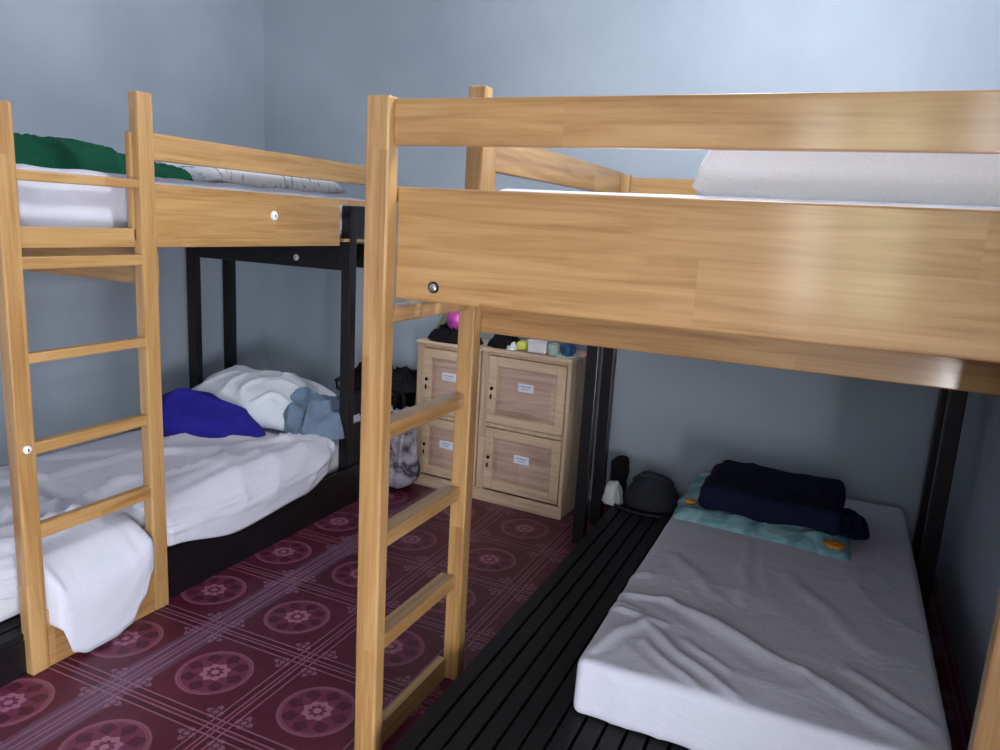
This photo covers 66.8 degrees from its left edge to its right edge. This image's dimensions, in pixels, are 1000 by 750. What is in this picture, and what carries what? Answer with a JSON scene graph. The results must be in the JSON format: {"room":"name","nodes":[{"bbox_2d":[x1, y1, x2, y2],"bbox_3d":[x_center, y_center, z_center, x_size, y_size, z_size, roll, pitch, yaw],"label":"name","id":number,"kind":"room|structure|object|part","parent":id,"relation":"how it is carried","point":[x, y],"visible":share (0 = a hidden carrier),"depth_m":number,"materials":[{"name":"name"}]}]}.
{"room":"dormitory","nodes":[
{"label":"dormitory","id":0,"kind":"room"},
{"bbox_2d":[0,0,265,465],"bbox_3d":[-3.027,-0.467,1.710,0.100,2.900,7.100,8,12,23],"label":"wall","id":1,"kind":"structure","parent":0,"point":[68,68],"depth_m":3.92,"materials":[{"name":"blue paint"}]},
{"bbox_2d":[0,475,972,749],"bbox_3d":[-1.249,1.272,1.193,4.200,0.100,7.300,8,12,23],"label":"floor","id":2,"kind":"structure","parent":0,"point":[259,653],"depth_m":2.65,"materials":[{"name":"red tile"}]},
{"bbox_2d":[0,91,365,687],"bbox_3d":[-1.533,-0.193,3.416,1.211,1.853,2.330,8,12,23],"label":"bunk bed","id":3,"kind":"object","parent":2,"relation":"on","point":[231,226],"visible":0.68,"depth_m":2.70,"materials":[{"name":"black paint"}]},
{"bbox_3d":[-1.444,0.095,2.276,0.046,1.752,0.060,8,12,23],"label":"ladder post","id":4,"kind":"part","parent":3,"relation":"part of","materials":[{"name":"brown wood"}]},
{"bbox_3d":[-1.335,-0.435,2.398,0.025,0.063,0.421,8,12,23],"label":"rail","id":5,"kind":"part","parent":3,"relation":"part of","materials":[{"name":"brown wood"}]},
{"bbox_3d":[-1.243,-0.030,2.694,0.046,1.853,0.062,8,12,23],"label":"ladder post","id":6,"kind":"part","parent":3,"relation":"part of","materials":[{"name":"brown wood"}]},
{"bbox_2d":[0,443,338,621],"bbox_3d":[-1.563,0.485,3.535,0.920,0.193,2.275,8,12,23],"label":"mattress","id":7,"kind":"object","parent":3,"relation":"on","point":[9,608],"visible":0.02,"depth_m":2.45,"materials":[{"name":"white fabric"}]},
{"bbox_2d":[0,413,360,652],"bbox_3d":[-1.497,0.517,3.467,1.066,0.423,2.233,8,12,23],"label":"sheet","id":8,"kind":"object","parent":7,"relation":"on","point":[98,571],"visible":0.58,"depth_m":3.04,"materials":[{"name":"white fabric"}]},
{"bbox_2d":[162,388,265,437],"bbox_3d":[-1.524,0.180,3.915,0.648,0.223,0.424,8,12,23],"label":"cloth","id":9,"kind":"object","parent":8,"relation":"on","point":[203,414],"visible":0.91,"depth_m":3.82,"materials":[{"name":"blue fabric"}]},
{"bbox_2d":[191,365,338,430],"bbox_3d":[-1.379,0.105,4.236,0.780,0.271,0.535,7,12,19],"label":"pillow","id":10,"kind":"object","parent":8,"relation":"on","point":[265,394],"visible":0.66,"depth_m":4.07,"materials":[{"name":"white fabric"}]},
{"bbox_2d":[278,386,343,439],"bbox_3d":[-0.980,0.188,4.017,0.381,0.227,0.388,0,12,-15],"label":"jeans","id":11,"kind":"object","parent":8,"relation":"on","point":[310,412],"visible":0.89,"depth_m":3.92,"materials":[{"name":"fabric"}]},
{"bbox_2d":[16,164,364,236],"bbox_3d":[-1.499,-0.738,3.309,0.982,0.226,1.936,8,12,23],"label":"mattress","id":12,"kind":"object","parent":3,"relation":"on","point":[47,204],"visible":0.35,"depth_m":2.48,"materials":[{"name":"white fabric"}]},
{"bbox_2d":[13,132,193,180],"bbox_3d":[-1.558,-0.812,2.817,0.348,0.128,1.138,8,12,23],"label":"blanket","id":13,"kind":"object","parent":12,"relation":"on","point":[34,150],"visible":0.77,"depth_m":2.66,"materials":[{"name":"green fabric"}]},
{"bbox_2d":[158,162,344,193],"bbox_3d":[-1.156,-0.934,3.517,0.440,0.170,0.880,8,12,23],"label":"pillow","id":14,"kind":"object","parent":12,"relation":"on","point":[198,173],"visible":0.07,"depth_m":3.27,"materials":[{"name":"grey fabric"}]},
{"bbox_3d":[-1.730,-0.124,4.311,0.060,1.343,0.050,8,12,23],"label":"black post","id":15,"kind":"part","parent":3,"relation":"part of","materials":[{"name":"metal"}]},
{"bbox_3d":[-1.618,-0.167,4.553,0.060,1.343,0.050,8,12,23],"label":"black post","id":16,"kind":"part","parent":3,"relation":"part of","materials":[{"name":"metal"}]},
{"bbox_3d":[-0.865,-0.895,3.257,0.026,0.090,1.537,8,12,23],"label":"guard rail","id":17,"kind":"part","parent":3,"relation":"part of","materials":[{"name":"brown wood"}]},
{"bbox_3d":[-1.225,-0.650,3.982,0.980,0.128,0.034,8,12,23],"label":"black cross rail","id":18,"kind":"part","parent":3,"relation":"part of","materials":[{"name":"metal"}]},
{"bbox_3d":[-0.780,-0.081,3.879,0.060,1.534,0.050,8,12,23],"label":"black post","id":19,"kind":"part","parent":3,"relation":"part of","materials":[{"name":"metal"}]},
{"bbox_3d":[-1.113,-0.693,4.224,0.980,0.128,0.034,8,12,23],"label":"black cross rail","id":20,"kind":"part","parent":3,"relation":"part of","materials":[{"name":"metal"}]},
{"bbox_3d":[-0.735,0.377,4.089,0.020,0.280,0.218,8,12,23],"label":"black plate","id":21,"kind":"part","parent":3,"relation":"part of","materials":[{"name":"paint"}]},
{"bbox_3d":[-0.673,-0.773,3.858,0.024,0.159,0.220,8,12,23],"label":"black plate","id":22,"kind":"part","parent":3,"relation":"part of","materials":[{"name":"paint"}]},
{"bbox_2d":[334,376,415,414],"bbox_3d":[-0.707,0.294,4.474,0.428,0.572,0.428,13,15,40],"label":"bin","id":23,"kind":"object","parent":2,"relation":"on","point":[410,397],"visible":0.09,"depth_m":4.29,"materials":[{"name":"black paint"}]},
{"bbox_3d":[-0.933,0.056,4.433,0.077,0.113,0.037,0,12,-16],"label":"bin handle","id":24,"kind":"part","parent":23,"relation":"part of","materials":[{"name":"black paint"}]},
{"bbox_2d":[354,362,416,392],"bbox_3d":[-0.657,-0.018,4.394,0.473,0.157,0.384,8,12,23],"label":"clothes","id":25,"kind":"object","parent":23,"relation":"on","point":[404,378],"visible":0.41,"depth_m":4.30,"materials":[{"name":"black fabric"}]},
{"bbox_2d":[389,387,420,488],"bbox_3d":[-0.551,0.345,4.188,0.227,0.567,0.185,13,15,41],"label":"cloth bag","id":26,"kind":"object","parent":2,"relation":"on","point":[404,466],"visible":0.49,"depth_m":4.15,"materials":[{"name":"grey fabric"}]},
{"bbox_2d":[414,337,488,497],"bbox_3d":[-0.238,0.219,4.312,0.421,0.835,0.294,9,13,27],"label":"locker","id":27,"kind":"object","parent":2,"relation":"on","point":[436,361],"visible":0.46,"depth_m":4.21,"materials":[{"name":"brown wood"}]},
{"bbox_3d":[-0.298,0.414,4.231,0.334,0.330,0.022,9,13,27],"label":"door","id":28,"kind":"part","parent":27,"relation":"part of","materials":[{"name":"brown wood"}]},
{"bbox_3d":[-0.278,0.047,4.157,0.334,0.360,0.022,9,13,27],"label":"door","id":29,"kind":"part","parent":27,"relation":"part of","materials":[{"name":"brown wood"}]},
{"bbox_2d":[436,314,446,328],"bbox_3d":[-0.316,-0.295,4.334,0.110,0.151,0.118,8,12,23],"label":"cloth","id":30,"kind":"object","parent":27,"relation":"on","point":[443,319],"visible":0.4,"depth_m":4.31,"materials":[{"name":"green fabric"}]},
{"bbox_3d":[-0.297,0.413,4.234,0.234,0.230,0.015,9,13,27],"label":"door panel","id":31,"kind":"part","parent":27,"relation":"part of","materials":[{"name":"brown wood"}]},
{"bbox_3d":[-0.276,0.046,4.160,0.234,0.260,0.015,9,13,27],"label":"door panel","id":32,"kind":"part","parent":27,"relation":"part of","materials":[{"name":"brown wood"}]},
{"bbox_2d":[428,322,483,344],"bbox_3d":[-0.248,-0.240,4.203,0.351,0.102,0.197,8,12,23],"label":"clothes","id":33,"kind":"object","parent":27,"relation":"on","point":[445,334],"visible":0.56,"depth_m":4.17,"materials":[{"name":"black fabric"}]},
{"bbox_2d":[446,311,458,329],"bbox_3d":[-0.235,-0.306,4.184,0.128,0.128,0.128,8,12,23],"label":"balloon","id":34,"kind":"object","parent":33,"relation":"on","point":[452,319],"visible":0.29,"depth_m":4.13,"materials":[{"name":"plastic"}]},
{"bbox_2d":[473,346,586,519],"bbox_3d":[0.178,0.280,4.104,0.531,0.845,0.314,9,13,27],"label":"locker","id":35,"kind":"object","parent":2,"relation":"on","point":[530,415],"visible":0.95,"depth_m":3.97,"materials":[{"name":"brown wood"}]},
{"bbox_2d":[487,334,519,348],"bbox_3d":[0.026,-0.196,4.060,0.177,0.083,0.177,8,12,23],"label":"bag","id":36,"kind":"object","parent":35,"relation":"on","point":[498,341],"visible":0.74,"depth_m":4.01,"materials":[{"name":"black fabric"}]},
{"bbox_2d":[506,342,517,350],"bbox_3d":[0.065,-0.154,3.961,0.063,0.044,0.061,8,12,23],"label":"tissue","id":37,"kind":"object","parent":35,"relation":"on","point":[512,347],"visible":1,"depth_m":3.94,"materials":[{"name":"white paper"}]},
{"bbox_2d":[516,340,527,349],"bbox_3d":[0.119,-0.155,3.969,0.058,0.050,0.064,8,12,23],"label":"packet","id":38,"kind":"object","parent":35,"relation":"on","point":[523,344],"visible":0.94,"depth_m":3.94,"materials":[{"name":"yellow plastic"}]},
{"bbox_3d":[0.115,0.475,4.018,0.344,0.240,0.015,9,13,27],"label":"door panel","id":39,"kind":"part","parent":35,"relation":"part of","materials":[{"name":"brown wood"}]},
{"bbox_3d":[0.113,0.476,4.014,0.444,0.340,0.022,9,13,27],"label":"door","id":40,"kind":"part","parent":35,"relation":"part of","materials":[{"name":"brown wood"}]},
{"bbox_3d":[0.136,0.103,3.942,0.344,0.260,0.015,9,13,27],"label":"door panel","id":41,"kind":"part","parent":35,"relation":"part of","materials":[{"name":"brown wood"}]},
{"bbox_3d":[0.134,0.104,3.939,0.444,0.360,0.022,9,13,27],"label":"door","id":42,"kind":"part","parent":35,"relation":"part of","materials":[{"name":"brown wood"}]},
{"bbox_2d":[527,338,551,353],"bbox_3d":[0.204,-0.151,3.933,0.108,0.065,0.081,8,12,23],"label":"box","id":43,"kind":"object","parent":35,"relation":"on","point":[534,345],"visible":0.78,"depth_m":3.90,"materials":[{"name":"white plastic"}]},
{"bbox_3d":[0.206,-0.178,3.927,0.108,0.010,0.081,8,12,23],"label":"box lid","id":44,"kind":"part","parent":43,"relation":"part of","materials":[{"name":"white plastic"}]},
{"bbox_2d":[548,343,559,355],"bbox_3d":[0.274,-0.130,3.868,0.066,0.058,0.065,8,12,23],"label":"cup","id":45,"kind":"object","parent":35,"relation":"on","point":[553,348],"visible":0.99,"depth_m":3.85,"materials":[{"name":"teal plastic"}]},
{"bbox_2d":[556,342,578,358],"bbox_3d":[0.343,-0.132,3.853,0.124,0.076,0.118,8,12,23],"label":"wrapped bundle","id":46,"kind":"object","parent":35,"relation":"on","point":[567,350],"visible":0.91,"depth_m":3.82,"materials":[{"name":"teal plastic"}]},
{"bbox_2d":[354,85,999,749],"bbox_3d":[0.806,0.098,2.579,1.587,1.875,2.340,8,12,23],"label":"bunk bed","id":47,"kind":"object","parent":2,"relation":"on","point":[894,294],"visible":0.73,"depth_m":1.76,"materials":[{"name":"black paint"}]},
{"bbox_3d":[-0.322,0.214,1.953,0.066,1.772,0.045,8,12,23],"label":"ladder post","id":48,"kind":"part","parent":47,"relation":"part of","materials":[{"name":"brown wood"}]},
{"bbox_3d":[-0.106,0.091,2.358,0.056,1.875,0.050,8,12,23],"label":"ladder post","id":49,"kind":"part","parent":47,"relation":"part of","materials":[{"name":"brown wood"}]},
{"bbox_3d":[0.255,-0.800,2.977,0.026,0.115,1.641,8,12,23],"label":"guard rail","id":50,"kind":"part","parent":47,"relation":"part of","materials":[{"name":"brown wood"}]},
{"bbox_3d":[0.424,0.056,3.524,0.060,1.541,0.050,8,12,23],"label":"black post","id":51,"kind":"part","parent":47,"relation":"part of","materials":[{"name":"metal"}]},
{"bbox_3d":[0.536,0.013,3.766,0.060,1.541,0.050,8,12,23],"label":"black post","id":52,"kind":"part","parent":47,"relation":"part of","materials":[{"name":"metal"}]},
{"bbox_2d":[602,480,623,505],"bbox_3d":[0.577,0.584,3.852,0.117,0.113,0.148,8,12,23],"label":"plastic bag","id":53,"kind":"object","parent":47,"relation":"on","point":[613,493],"visible":1,"depth_m":3.81,"materials":[{"name":"white plastic"}]},
{"bbox_2d":[610,455,629,491],"bbox_3d":[0.629,0.520,3.987,0.090,0.195,0.110,8,12,23],"label":"bag","id":54,"kind":"object","parent":47,"relation":"on","point":[619,464],"visible":0.78,"depth_m":3.94,"materials":[{"name":"black fabric"}]},
{"bbox_2d":[614,503,662,517],"bbox_3d":[0.666,0.668,3.705,0.258,0.011,0.050,11,14,32],"label":"strap","id":55,"kind":"object","parent":47,"relation":"on","point":[616,505],"visible":1,"depth_m":3.68,"materials":[{"name":"grey fabric"}]},
{"bbox_2d":[623,470,678,512],"bbox_3d":[0.771,0.562,3.827,0.290,0.186,0.228,8,12,23],"label":"backpack","id":56,"kind":"object","parent":47,"relation":"on","point":[650,491],"visible":0.99,"depth_m":3.75,"materials":[{"name":"grey fabric"}]},
{"bbox_3d":[0.752,0.515,3.748,0.199,0.064,0.039,8,12,23],"label":"handle","id":57,"kind":"part","parent":56,"relation":"part of","materials":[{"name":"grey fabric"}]},
{"bbox_3d":[1.283,-0.811,3.398,1.491,0.102,0.026,8,12,23],"label":"guard rail","id":58,"kind":"part","parent":47,"relation":"part of","materials":[{"name":"brown wood"}]},
{"bbox_3d":[0.369,-0.505,1.517,1.348,0.104,0.024,8,12,23],"label":"guard rail","id":59,"kind":"part","parent":47,"relation":"part of","materials":[{"name":"brown wood"}]},
{"bbox_2d":[500,189,999,209],"bbox_3d":[0.917,-0.395,2.419,1.244,0.246,1.903,8,12,23],"label":"mattress","id":60,"kind":"object","parent":47,"relation":"on","point":[519,190],"visible":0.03,"depth_m":1.55,"materials":[{"name":"white fabric"}]},
{"bbox_2d":[692,150,999,206],"bbox_3d":[0.845,-0.458,1.704,0.720,0.286,0.480,8,12,23],"label":"pillow","id":61,"kind":"object","parent":60,"relation":"on","point":[921,178],"visible":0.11,"depth_m":1.52,"materials":[{"name":"white fabric"}]},
{"bbox_2d":[573,472,951,749],"bbox_3d":[1.032,0.776,2.816,0.939,0.202,1.939,8,12,23],"label":"mattress","id":62,"kind":"object","parent":47,"relation":"on","point":[719,639],"visible":0.8,"depth_m":2.21,"materials":[{"name":"white fabric"}]},
{"bbox_2d":[673,475,850,561],"bbox_3d":[1.147,0.576,3.288,0.725,0.056,0.678,8,12,23],"label":"towel","id":63,"kind":"object","parent":62,"relation":"on","point":[838,546],"visible":0.41,"depth_m":3.05,"materials":[{"name":"teal fabric"}]},
{"bbox_2d":[685,498,695,503],"bbox_3d":[0.824,0.545,3.286,0.048,0.011,0.045,8,12,23],"label":"flower","id":64,"kind":"object","parent":63,"relation":"on","point":[687,501],"depth_m":3.27,"materials":[{"name":"orange fabric"}]},
{"bbox_2d":[698,460,869,539],"bbox_3d":[1.221,0.516,3.235,0.675,0.131,0.504,8,12,23],"label":"blanket","id":65,"kind":"object","parent":63,"relation":"on","point":[758,493],"visible":1,"depth_m":3.10,"materials":[{"name":"fabric"}]},
{"bbox_2d":[824,540,844,549],"bbox_3d":[1.280,0.648,2.903,0.075,0.011,0.070,8,12,23],"label":"flower","id":66,"kind":"object","parent":63,"relation":"on","point":[828,544],"depth_m":2.90,"materials":[{"name":"orange fabric"}]},
{"bbox_3d":[1.852,0.322,3.211,0.060,1.303,0.050,8,12,23],"label":"black post","id":67,"kind":"part","parent":47,"relation":"part of","materials":[{"name":"metal"}]},
{"bbox_3d":[1.740,0.364,2.969,0.060,1.303,0.050,8,12,23],"label":"black post","id":68,"kind":"part","parent":47,"relation":"part of","materials":[{"name":"metal"}]},
{"bbox_3d":[1.010,0.407,1.370,0.175,1.772,0.045,8,12,23],"label":"corner post","id":69,"kind":"part","parent":47,"relation":"part of","materials":[{"name":"brown wood"}]},
{"bbox_2d":[264,0,999,543],"bbox_3d":[0.328,-0.765,4.121,4.200,2.900,0.100,8,12,23],"label":"wall","id":70,"kind":"structure","parent":0,"point":[677,418],"depth_m":3.87,"materials":[{"name":"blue paint"}]},
{"bbox_2d":[935,392,999,723],"bbox_3d":[0.696,0.074,0.081,0.100,2.900,7.100,8,12,23],"label":"wall","id":71,"kind":"structure","parent":0,"point":[967,574],"depth_m":2.82,"materials":[{"name":"blue paint"}]}
]}

